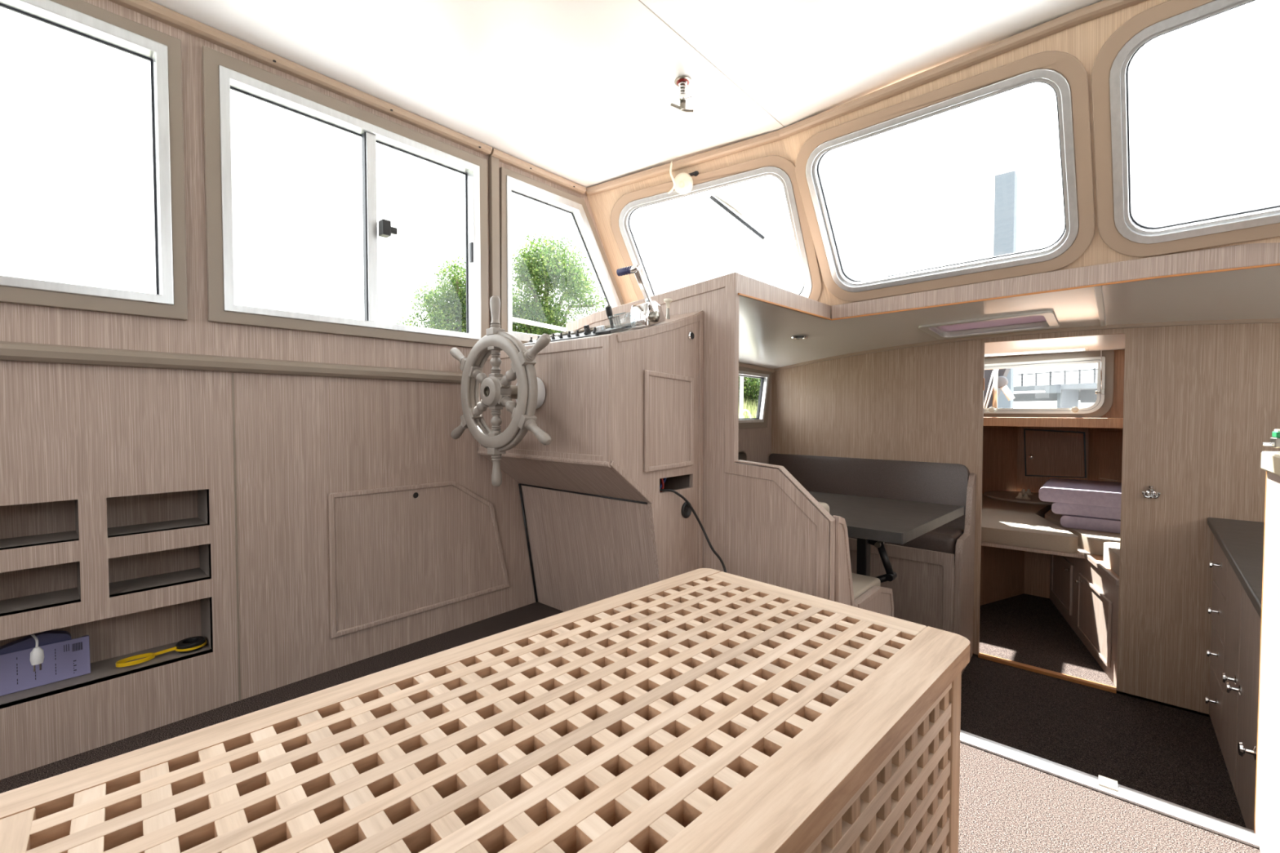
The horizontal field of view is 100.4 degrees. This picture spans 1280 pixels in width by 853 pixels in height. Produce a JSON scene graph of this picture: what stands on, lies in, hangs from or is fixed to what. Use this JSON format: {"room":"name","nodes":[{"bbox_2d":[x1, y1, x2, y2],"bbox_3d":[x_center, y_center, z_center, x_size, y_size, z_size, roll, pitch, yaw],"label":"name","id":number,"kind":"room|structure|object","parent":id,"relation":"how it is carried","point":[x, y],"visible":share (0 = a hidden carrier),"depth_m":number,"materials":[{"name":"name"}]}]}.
{"room":"control cabin","nodes":[
{"label":"control cabin","id":0,"kind":"room"},
{"bbox_2d":[0,0,609,779],"bbox_3d":[-1.326,-0.160,1.576,0.182,2.010,4.014,1,2,41],"label":"wall","id":1,"kind":"structure","parent":0,"point":[143,510],"depth_m":1.54,"materials":[{"name":"brown wood"}]},
{"bbox_2d":[0,630,71,654],"bbox_3d":[-1.589,0.601,1.375,0.030,0.122,0.174,1,2,41],"label":"bag","id":2,"kind":"object","parent":1,"relation":"in","point":[50,637],"visible":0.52,"depth_m":1.38,"materials":[{"name":"blue"}]},
{"bbox_2d":[30,633,44,671],"bbox_3d":[-1.521,0.562,1.339,0.085,0.088,0.024,1,2,33],"label":"plug","id":3,"kind":"object","parent":1,"relation":"attached to","point":[37,655],"visible":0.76,"depth_m":1.32,"materials":[{"name":"white plastic"}]},
{"bbox_2d":[0,635,90,696],"bbox_3d":[-1.572,0.618,1.354,0.054,0.103,0.243,1,2,41],"label":"package","id":4,"kind":"object","parent":1,"relation":"in","point":[68,659],"visible":0.94,"depth_m":1.38,"materials":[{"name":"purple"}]},
{"bbox_2d":[0,0,187,320],"bbox_3d":[-1.589,-0.670,1.134,0.052,0.765,0.946,1,2,41],"label":"window","id":5,"kind":"structure","parent":1,"relation":"in","point":[79,17],"depth_m":1.43,"materials":[{"name":"brown paint"}]},
{"bbox_2d":[115,635,206,666],"bbox_3d":[-1.368,0.646,1.529,0.073,0.024,0.195,1,2,41],"label":"strap","id":6,"kind":"object","parent":1,"relation":"on","point":[193,643],"visible":1,"depth_m":1.54,"materials":[{"name":"yellow rubber"}]},
{"bbox_2d":[0,341,462,383],"bbox_3d":[-1.615,-0.174,1.093,0.030,0.062,2.870,1,2,41],"label":"rail","id":7,"kind":"object","parent":1,"relation":"attached to","point":[9,351],"visible":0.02,"depth_m":1.50,"materials":[{"name":"brown paint"}]},
{"bbox_2d":[108,0,574,186],"bbox_3d":[-1.446,-1.102,1.248,0.042,0.026,3.404,1,2,41],"label":"trim","id":8,"kind":"structure","parent":1,"relation":"attached to","point":[148,8],"depth_m":1.64,"materials":[{"name":"beige paint"}]},
{"bbox_2d":[201,45,488,347],"bbox_3d":[-0.932,-0.697,1.857,0.080,0.772,0.913,1,2,41],"label":"window","id":9,"kind":"structure","parent":1,"relation":"in","point":[222,73],"depth_m":1.76,"materials":[{"name":"brown paint"}]},
{"bbox_2d":[328,480,510,638],"bbox_3d":[-0.801,0.459,2.044,0.012,0.489,0.708,1,2,41],"label":"access panel","id":10,"kind":"object","parent":1,"relation":"attached to","point":[396,553],"visible":1,"depth_m":1.97,"materials":[{"name":"brown wood"}]},
{"bbox_2d":[488,155,500,328],"bbox_3d":[-0.607,-0.708,2.225,0.023,0.830,0.038,1,2,41],"label":"trim","id":11,"kind":"structure","parent":1,"relation":"attached to","point":[494,177],"depth_m":2.21,"materials":[{"name":"brown paint"}]},
{"bbox_2d":[488,148,586,194],"bbox_3d":[-0.444,-1.132,2.386,0.041,0.026,0.513,1,2,41],"label":"trim","id":12,"kind":"structure","parent":1,"relation":"attached to","point":[504,157],"depth_m":2.36,"materials":[{"name":"beige paint"}]},
{"bbox_2d":[499,166,624,343],"bbox_3d":[-0.285,-0.717,2.611,0.052,0.770,0.956,1,2,41],"label":"window","id":13,"kind":"structure","parent":1,"relation":"in","point":[510,181],"depth_m":2.37,"materials":[{"name":"brown paint"}]},
{"bbox_2d":[149,0,1102,187],"bbox_3d":[-0.062,-1.173,0.290,3.460,0.191,3.902,1,2,41],"label":"ceiling","id":14,"kind":"structure","parent":0,"point":[581,92],"depth_m":1.75,"materials":[{"name":"white paint"}]},
{"bbox_2d":[667,160,675,193],"bbox_3d":[0.143,-1.139,2.397,0.029,0.156,0.096,0,2,-4],"label":"cord","id":15,"kind":"object","parent":14,"relation":"hanging from","point":[671,163],"visible":1,"depth_m":2.38,"materials":[{"name":"beige plastic"}]},
{"bbox_2d":[670,75,693,112],"bbox_3d":[0.152,-1.179,1.905,0.070,0.110,0.062,1,2,41],"label":"handle","id":16,"kind":"object","parent":14,"relation":"hanging from","point":[682,82],"visible":1,"depth_m":1.90,"materials":[{"name":"silver metal"}]},
{"bbox_2d":[676,78,688,85],"bbox_3d":[0.153,-1.228,1.904,0.046,0.001,0.046,1,2,41],"label":"washer","id":17,"kind":"object","parent":16,"relation":"in","point":[685,82],"depth_m":1.90,"materials":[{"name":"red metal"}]},
{"bbox_2d":[0,601,1260,852],"bbox_3d":[-0.182,0.880,0.196,3.440,0.030,3.415,1,2,41],"label":"floor","id":18,"kind":"structure","parent":0,"point":[1006,806],"depth_m":1.21,"materials":[{"name":"brown carpet"}]},
{"bbox_2d":[0,568,969,852],"bbox_3d":[-0.064,0.624,0.772,1.287,0.450,0.637,-2,2,-44],"label":"box","id":19,"kind":"object","parent":18,"relation":"on","point":[701,710],"visible":1,"depth_m":0.69,"materials":[{"name":"brown wood"}]},
{"bbox_2d":[477,297,703,612],"bbox_3d":[-0.208,0.161,2.132,0.771,1.299,0.522,1,2,41],"label":"console","id":20,"kind":"object","parent":18,"relation":"on","point":[621,412],"depth_m":1.94,"materials":[{"name":"brown wood"}]},
{"bbox_2d":[449,295,551,486],"bbox_3d":[-0.446,-0.119,1.857,0.567,0.646,0.202,1,2,41],"label":"wheel","id":21,"kind":"object","parent":20,"relation":"attached to","point":[496,392],"visible":1,"depth_m":1.79,"materials":[{"name":"grey wood"}]},
{"bbox_2d":[523,323,630,345],"bbox_3d":[-0.264,-0.369,2.155,0.460,0.074,0.210,1,2,41],"label":"switch panel","id":22,"kind":"object","parent":20,"relation":"on","point":[586,331],"visible":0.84,"depth_m":2.08,"materials":[{"name":"black plastic"}]},
{"bbox_2d":[595,305,631,334],"bbox_3d":[-0.098,-0.389,1.968,0.075,0.109,0.117,1,2,41],"label":"lever","id":23,"kind":"object","parent":20,"relation":"on","point":[608,308],"visible":0.83,"depth_m":1.95,"materials":[{"name":"black metal"}]},
{"bbox_2d":[608,311,631,333],"bbox_3d":[-0.063,-0.372,1.902,0.056,0.078,0.091,1,2,41],"label":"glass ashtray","id":24,"kind":"object","parent":20,"relation":"on","point":[625,329],"visible":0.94,"depth_m":1.90,"materials":[{"name":"clear glass"}]},
{"bbox_2d":[616,264,665,328],"bbox_3d":[0.013,-0.446,1.867,0.107,0.207,0.171,1,2,41],"label":"lever","id":25,"kind":"object","parent":20,"relation":"on","point":[648,313],"visible":1,"depth_m":1.84,"materials":[{"name":"silver metal"}]},
{"bbox_2d":[659,488,726,572],"bbox_3d":[0.263,0.523,1.839,0.230,0.595,0.460,-1,2,-41],"label":"power cable","id":26,"kind":"object","parent":20,"relation":"hanging from","point":[660,490],"visible":0.52,"depth_m":1.96,"materials":[{"name":"black plastic"}]},
{"bbox_2d":[585,138,831,315],"bbox_3d":[0.315,-0.877,2.583,1.183,0.793,0.380,1,2,20],"label":"wall","id":27,"kind":"structure","parent":0,"point":[602,204],"depth_m":2.56,"materials":[{"name":"brown wood"}]},
{"bbox_2d":[586,130,781,195],"bbox_3d":[0.172,-1.187,2.425,0.913,0.130,0.041,1,2,21],"label":"trim","id":28,"kind":"structure","parent":27,"relation":"attached to","point":[773,136],"depth_m":2.40,"materials":[{"name":"beige paint"}]},
{"bbox_2d":[674,170,698,194],"bbox_3d":[0.208,-1.117,2.433,0.115,0.102,0.075,1,2,18],"label":"motor","id":29,"kind":"object","parent":27,"relation":"attached to","point":[683,180],"visible":0.98,"depth_m":2.41,"materials":[{"name":"beige plastic"}]},
{"bbox_2d":[610,155,822,301],"bbox_3d":[0.356,-0.831,2.576,0.986,0.709,0.339,1,2,21],"label":"window","id":30,"kind":"structure","parent":27,"relation":"in","point":[780,167],"depth_m":2.45,"materials":[{"name":"beige paint"}]},
{"bbox_2d":[709,191,764,239],"bbox_3d":[0.465,-1.003,2.535,0.268,0.221,0.021,0,2,-3],"label":"windscreen wiper","id":31,"kind":"object","parent":30,"relation":"attached to","point":[719,203],"visible":1,"depth_m":2.54,"materials":[{"name":"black metal"}]},
{"bbox_2d":[736,273,831,319],"bbox_3d":[0.620,-0.538,2.254,0.025,0.077,0.780,2,2,45],"label":"trim","id":32,"kind":"structure","parent":27,"relation":"attached to","point":[745,285],"depth_m":2.19,"materials":[{"name":"brown wood"}]},
{"bbox_2d":[737,262,1279,320],"bbox_3d":[1.548,-0.479,1.442,2.483,0.028,0.770,1,2,41],"label":"trim","id":33,"kind":"structure","parent":27,"relation":"attached to","point":[1271,264],"depth_m":2.00,"materials":[{"name":"brown wood"}]},
{"bbox_2d":[737,374,771,463],"bbox_3d":[0.330,0.432,3.287,0.103,1.790,1.855,1,2,41],"label":"wall","id":34,"kind":"structure","parent":0,"point":[754,443],"depth_m":3.77,"materials":[{"name":"brown wood"}]},
{"bbox_2d":[738,366,771,428],"bbox_3d":[0.563,-0.193,3.470,0.048,0.420,1.155,1,2,41],"label":"window","id":35,"kind":"structure","parent":34,"relation":"in","point":[761,420],"depth_m":3.80,"materials":[{"name":"brown paint"}]},
{"bbox_2d":[738,362,774,372],"bbox_3d":[0.372,-0.415,3.219,0.028,0.078,1.816,1,2,41],"label":"trim","id":36,"kind":"structure","parent":34,"relation":"attached to","point":[743,365],"depth_m":3.69,"materials":[{"name":"beige paint"}]},
{"bbox_2d":[738,265,1279,368],"bbox_3d":[1.558,-0.446,2.178,3.500,0.207,1.855,1,2,41],"label":"ceiling","id":37,"kind":"structure","parent":0,"point":[766,331],"depth_m":2.40,"materials":[{"name":"white"}]},
{"bbox_2d":[791,335,808,339],"bbox_3d":[0.874,-0.487,2.924,0.092,0.010,0.092,1,2,41],"label":"recessed light","id":38,"kind":"object","parent":37,"relation":"in","point":[797,337],"visible":1,"depth_m":2.90,"materials":[{"name":"silver metal"}]},
{"bbox_2d":[918,311,1059,339],"bbox_3d":[1.790,-0.550,2.740,0.554,0.109,0.464,1,2,41],"label":"roof hatch","id":39,"kind":"object","parent":37,"relation":"attached to","point":[1040,320],"visible":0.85,"depth_m":2.79,"materials":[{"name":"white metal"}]},
{"bbox_2d":[935,315,1046,331],"bbox_3d":[1.790,-0.543,2.740,0.490,0.026,0.400,1,2,41],"label":"blind","id":40,"kind":"object","parent":39,"relation":"hanging from","point":[1029,322],"depth_m":2.80,"materials":[{"name":"pink"}]},
{"bbox_2d":[771,322,1279,715],"bbox_3d":[2.216,0.407,2.845,3.325,1.906,0.023,1,2,41],"label":"wall","id":41,"kind":"structure","parent":0,"point":[1201,402],"depth_m":2.60,"materials":[{"name":"brown wood"}]},
{"bbox_2d":[773,318,1279,371],"bbox_3d":[2.208,-0.434,2.807,3.320,0.168,0.016,1,2,41],"label":"trim","id":42,"kind":"structure","parent":41,"relation":"attached to","point":[1267,320],"depth_m":2.80,"materials":[{"name":"beige paint"}]},
{"bbox_2d":[977,652,1116,693],"bbox_3d":[2.187,1.330,2.894,0.595,0.018,0.040,1,2,41],"label":"trim","id":43,"kind":"structure","parent":41,"relation":"attached to","point":[1029,668],"depth_m":2.87,"materials":[{"name":"brown wood"}]},
{"bbox_2d":[1141,485,1160,498],"bbox_3d":[2.472,0.317,2.579,0.070,0.064,0.035,1,2,41],"label":"double hook","id":44,"kind":"object","parent":41,"relation":"attached to","point":[1150,493],"visible":1,"depth_m":2.58,"materials":[{"name":"silver metal"}]},
{"bbox_2d":[782,0,1279,306],"bbox_3d":[1.454,-0.897,1.792,1.928,0.773,0.545,1,2,41],"label":"wall","id":45,"kind":"structure","parent":0,"point":[1068,40],"depth_m":1.78,"materials":[{"name":"brown wood"}]},
{"bbox_2d":[777,9,1078,139],"bbox_3d":[0.964,-1.242,1.943,0.979,0.056,0.041,1,2,40],"label":"trim","id":46,"kind":"structure","parent":45,"relation":"attached to","point":[1070,20],"depth_m":1.86,"materials":[{"name":"beige paint"}]},
{"bbox_2d":[795,50,1094,302],"bbox_3d":[1.135,-0.891,2.090,0.990,0.656,0.394,1,2,41],"label":"window","id":47,"kind":"structure","parent":45,"relation":"in","point":[1067,76],"depth_m":1.97,"materials":[{"name":"beige paint"}]},
{"bbox_2d":[831,242,1279,319],"bbox_3d":[1.827,-0.525,1.724,2.440,0.093,0.025,1,2,41],"label":"trim","id":48,"kind":"structure","parent":45,"relation":"attached to","point":[1241,255],"depth_m":1.92,"materials":[{"name":"brown wood"}]},
{"bbox_2d":[1077,0,1146,23],"bbox_3d":[1.653,-1.211,1.310,0.041,0.081,0.900,-2,2,-45],"label":"trim","id":49,"kind":"structure","parent":45,"relation":"attached to","point":[1104,7],"depth_m":1.58,"materials":[{"name":"beige paint"}]},
{"bbox_2d":[1091,0,1279,257],"bbox_3d":[1.811,-0.886,1.450,0.382,0.641,0.880,-2,2,-43],"label":"window","id":50,"kind":"structure","parent":45,"relation":"in","point":[1117,228],"depth_m":1.68,"materials":[{"name":"beige paint"}]},
{"bbox_2d":[984,349,1124,417],"bbox_3d":[3.098,-0.290,3.882,3.000,0.500,0.030,1,2,41],"label":"wall","id":51,"kind":"structure","parent":0,"point":[1116,411],"depth_m":3.68,"materials":[{"name":"brown wood"}]},
{"bbox_2d":[983,350,1114,417],"bbox_3d":[2.893,-0.300,4.023,1.016,0.495,0.069,1,2,41],"label":"window","id":52,"kind":"structure","parent":51,"relation":"in","point":[1104,359],"depth_m":3.85,"materials":[{"name":"brown paint"}]},
{"bbox_2d":[982,426,1123,493],"bbox_3d":[3.685,0.307,4.545,0.780,0.710,1.989,-1,2,-43],"label":"locker","id":53,"kind":"object","parent":51,"relation":"attached to","point":[1015,458],"visible":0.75,"depth_m":4.94,"materials":[{"name":"brown wood"}]},
{"bbox_2d":[983,417,1123,428],"bbox_3d":[2.952,-0.026,3.725,2.899,0.068,0.409,1,2,41],"label":"shelf","id":54,"kind":"object","parent":51,"relation":"attached to","point":[1116,423],"visible":0.28,"depth_m":3.85,"materials":[{"name":"brown wood"}]},
{"bbox_2d":[984,333,1125,357],"bbox_3d":[2.648,-0.530,3.365,3.500,0.020,1.370,1,2,41],"label":"ceiling","id":55,"kind":"structure","parent":0,"point":[1117,341],"depth_m":3.40,"materials":[{"name":"white paint"}]},
{"bbox_2d":[984,347,1088,356],"bbox_3d":[2.574,-0.558,4.090,1.370,0.035,0.280,1,2,41],"label":"deck hatch","id":56,"kind":"object","parent":55,"relation":"attached to","point":[1082,348],"visible":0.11,"depth_m":3.90,"materials":[{"name":"white metal"}]},
{"bbox_2d":[960,593,1246,827],"bbox_3d":[2.396,1.339,3.193,3.520,0.042,4.700,1,2,41],"label":"floor","id":57,"kind":"structure","parent":0,"point":[1173,755],"depth_m":2.46,"materials":[{"name":"brown carpet"}]},
{"bbox_2d":[565,271,835,601],"bbox_3d":[0.141,0.391,2.195,1.323,1.934,0.035,1,2,41],"label":"wall","id":58,"kind":"structure","parent":57,"relation":"on","point":[764,526],"depth_m":1.98,"materials":[{"name":"brown wood"}]},
{"bbox_2d":[818,502,893,617],"bbox_3d":[0.403,0.804,2.391,1.209,1.098,0.606,1,2,41],"label":"seat","id":59,"kind":"object","parent":57,"relation":"on","point":[856,590],"visible":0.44,"depth_m":1.86,"materials":[{"name":"brown wood"}]},
{"bbox_2d":[818,502,829,512],"bbox_3d":[0.227,0.433,2.236,1.131,0.348,0.085,1,2,41],"label":"cushion","id":60,"kind":"object","parent":59,"relation":"on","point":[824,504],"depth_m":1.87,"materials":[{"name":"beige fabric"}]},
{"bbox_2d":[851,573,880,599],"bbox_3d":[0.413,0.656,2.422,1.172,0.081,0.430,1,2,41],"label":"seat cushion","id":61,"kind":"object","parent":59,"relation":"on","point":[863,584],"depth_m":2.12,"materials":[{"name":"beige fabric"}]},
{"bbox_2d":[768,453,975,674],"bbox_3d":[1.337,0.767,3.383,1.298,1.116,0.422,1,2,41],"label":"seat","id":62,"kind":"object","parent":57,"relation":"on","point":[933,586],"visible":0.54,"depth_m":3.05,"materials":[{"name":"brown wood"}]},
{"bbox_2d":[768,453,969,529],"bbox_3d":[1.426,0.397,3.493,1.253,0.375,0.080,1,-5,41],"label":"cushion","id":63,"kind":"object","parent":62,"relation":"on","point":[944,483],"depth_m":3.35,"materials":[{"name":"grey leather"}]},
{"bbox_2d":[848,525,963,557],"bbox_3d":[1.296,0.640,3.361,1.254,0.140,0.275,1,2,41],"label":"seat cushion","id":64,"kind":"object","parent":62,"relation":"on","point":[944,539],"depth_m":2.92,"materials":[{"name":"grey leather"}]},
{"bbox_2d":[980,517,1119,687],"bbox_3d":[3.071,1.028,3.851,3.150,0.568,2.586,1,2,41],"label":"bed base","id":65,"kind":"object","parent":57,"relation":"on","point":[1081,585],"visible":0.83,"depth_m":3.45,"materials":[{"name":"brown wood"}]},
{"bbox_2d":[982,493,1051,518],"bbox_3d":[3.110,0.692,4.722,0.868,0.089,1.125,1,2,41],"label":"cushion","id":66,"kind":"object","parent":65,"relation":"on","point":[1041,510],"visible":0.15,"depth_m":4.38,"materials":[{"name":"beige fabric"}]},
{"bbox_2d":[983,488,1053,505],"bbox_3d":[3.492,0.607,4.752,0.720,0.074,0.660,1,2,41],"label":"board","id":67,"kind":"object","parent":66,"relation":"on","point":[1006,495],"depth_m":4.70,"materials":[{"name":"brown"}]},
{"bbox_2d":[981,507,1078,552],"bbox_3d":[2.602,0.713,3.828,0.863,0.097,0.848,1,2,41],"label":"cushion","id":68,"kind":"object","parent":65,"relation":"on","point":[1029,530],"visible":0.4,"depth_m":3.49,"materials":[{"name":"beige fabric"}]},
{"bbox_2d":[1044,509,1119,555],"bbox_3d":[3.655,0.720,3.722,1.304,0.089,1.903,1,2,41],"label":"cushion","id":69,"kind":"object","parent":65,"relation":"on","point":[1092,541],"visible":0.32,"depth_m":3.37,"materials":[{"name":"beige fabric"}]},
{"bbox_2d":[1038,478,1121,533],"bbox_3d":[3.388,0.548,3.562,1.110,0.257,0.700,1,2,41],"label":"bedding","id":70,"kind":"object","parent":69,"relation":"on","point":[1084,504],"visible":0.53,"depth_m":3.53,"materials":[{"name":"fabric"}]},
{"bbox_2d":[1102,542,1119,576],"bbox_3d":[3.033,0.745,2.573,1.204,0.104,0.599,1,2,41],"label":"cushion","id":71,"kind":"object","parent":65,"relation":"on","point":[1111,549],"visible":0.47,"depth_m":2.97,"materials":[{"name":"beige fabric"}]},
{"bbox_2d":[1204,536,1261,831],"bbox_3d":[2.205,0.928,1.574,0.640,0.895,1.918,1,2,41],"label":"base cabinet","id":72,"kind":"object","parent":57,"relation":"on","point":[1233,700],"visible":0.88,"depth_m":1.97,"materials":[{"name":"brown wood"}]},
{"bbox_2d":[1207,517,1264,618],"bbox_3d":[2.196,0.461,1.569,0.665,0.034,1.916,1,2,41],"label":"countertop","id":73,"kind":"structure","parent":72,"relation":"on","point":[1241,541],"depth_m":1.89,"materials":[{"name":"laminate"}]},
{"bbox_2d":[1253,451,1279,852],"bbox_3d":[0.924,0.732,0.667,0.070,1.340,1.092,1,2,41],"label":"wall","id":74,"kind":"structure","parent":57,"relation":"on","point":[1267,804],"depth_m":1.02,"materials":[{"name":"white paint"}]},
{"bbox_2d":[960,729,1259,848],"bbox_3d":[1.368,0.839,0.977,2.110,0.011,0.055,1,2,41],"label":"trim","id":75,"kind":"structure","parent":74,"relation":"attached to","point":[1232,831],"depth_m":1.21,"materials":[{"name":"metal"}]},
{"bbox_2d":[1098,774,1117,791],"bbox_3d":[1.090,0.841,1.243,0.033,0.039,0.060,1,2,41],"label":"tab","id":76,"kind":"object","parent":75,"relation":"attached to","point":[1104,781],"visible":0.81,"depth_m":1.23,"materials":[{"name":"beige plastic"}]},
{"bbox_2d":[1262,429,1279,448],"bbox_3d":[1.245,0.029,1.023,0.065,0.045,0.044,1,2,41],"label":"tap","id":77,"kind":"object","parent":74,"relation":"on","point":[1275,440],"visible":1,"depth_m":1.03,"materials":[{"name":"silver metal"}]},
{"bbox_3d":[3.636,-0.063,4.460,2.950,0.015,1.700,1,2,41],"label":"ceiling","id":78,"kind":"structure","parent":0,"visible":0},
{"bbox_2d":[983,368,1014,408],"bbox_3d":[3.475,-0.415,5.289,0.412,0.642,0.456,1,2,41],"label":"crutch","id":79,"kind":"object","parent":78,"relation":"on","point":[996,380],"visible":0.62,"depth_m":5.17,"materials":[{"name":"metal"}]},
{"bbox_2d":[997,376,1008,387],"bbox_3d":[3.529,-0.435,5.212,0.120,0.117,0.100,1,2,41],"label":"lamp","id":80,"kind":"object","parent":79,"relation":"attached to","point":[1002,381],"depth_m":5.17,"materials":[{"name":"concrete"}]},
{"bbox_3d":[0.710,1.279,2.712,1.265,0.131,1.460,1,2,41],"label":"floor","id":81,"kind":"structure","parent":0,"visible":0},
{"bbox_2d":[808,491,964,582],"bbox_3d":[0.833,0.803,2.756,1.294,0.820,0.880,1,2,41],"label":"table","id":82,"kind":"object","parent":81,"relation":"on","point":[875,522],"visible":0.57,"depth_m":2.47,"materials":[{"name":"laminate"}]},
{"bbox_3d":[-0.030,0.353,3.439,0.620,0.040,3.900,1,2,41],"label":"floor","id":83,"kind":"structure","parent":0,"visible":0},
{"bbox_2d":[512,317,565,331],"bbox_3d":[-0.508,-0.108,2.899,0.022,0.913,0.567,1,2,41],"label":"rail","id":84,"kind":"object","parent":83,"relation":"on","point":[514,319],"visible":0.1,"depth_m":2.84,"materials":[{"name":"white metal"}]},
{"bbox_2d":[739,376,751,417],"bbox_3d":[0.947,-0.204,4.773,0.030,1.000,0.212,1,2,41],"label":"stanchion","id":85,"kind":"object","parent":83,"relation":"on","point":[741,382],"visible":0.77,"depth_m":4.70,"materials":[{"name":"white metal"}]},
{"bbox_3d":[13.232,2.096,15.062,240.000,0.100,280.000,1,2,41],"label":"ground","id":86,"kind":"structure","parent":0,"visible":0},
{"bbox_2d":[993,170,1017,408],"bbox_3d":[5.179,-0.642,7.618,0.235,5.793,0.300,1,2,41],"label":"mooring post","id":87,"kind":"object","parent":86,"relation":"on","point":[1006,187],"depth_m":7.45,"materials":[{"name":"grey"}]},
{"bbox_2d":[1013,368,1097,408],"bbox_3d":[22.374,-0.378,25.484,9.300,4.259,15.164,0,2,-16],"label":"road bridge","id":88,"kind":"object","parent":86,"relation":"on","point":[1066,395],"visible":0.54,"depth_m":23.67,"materials":[{"name":"concrete"}]},
{"bbox_3d":[-3.590,-0.288,32.512,38.400,3.674,60.000,1,2,41],"label":"grass bank","id":89,"kind":"object","parent":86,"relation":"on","visible":0},
{"bbox_2d":[395,255,466,333],"bbox_3d":[-8.931,-3.261,26.162,5.603,9.584,5.334,-1,2,-29],"label":"tree","id":90,"kind":"object","parent":89,"relation":"on","point":[446,313],"visible":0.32,"depth_m":24.98,"materials":[{"name":"green plant"}]},
{"bbox_2d":[511,231,608,335],"bbox_3d":[-4.389,-3.568,23.939,5.791,10.323,5.377,1,2,39],"label":"tree","id":91,"kind":"object","parent":89,"relation":"on","point":[545,263],"visible":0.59,"depth_m":22.52,"materials":[{"name":"green plant"}]},
{"bbox_2d":[738,397,758,418],"bbox_3d":[2.623,-0.287,20.359,9.189,2.641,26.170,1,2,41],"label":"grass","id":92,"kind":"structure","parent":89,"relation":"on","point":[753,405],"depth_m":24.86,"materials":[{"name":"green plant"}]},
{"bbox_2d":[738,379,759,405],"bbox_3d":[6.203,-1.548,30.725,3.917,5.902,3.998,1,2,41],"label":"tree","id":93,"kind":"object","parent":89,"relation":"on","point":[752,395],"visible":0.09,"depth_m":29.92,"materials":[{"name":"green plant"}]},
{"bbox_2d":[738,376,760,404],"bbox_3d":[5.290,-1.515,29.941,4.090,5.880,4.535,1,2,41],"label":"tree","id":94,"kind":"object","parent":89,"relation":"on","point":[747,379],"visible":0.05,"depth_m":28.97,"materials":[{"name":"green plant"}]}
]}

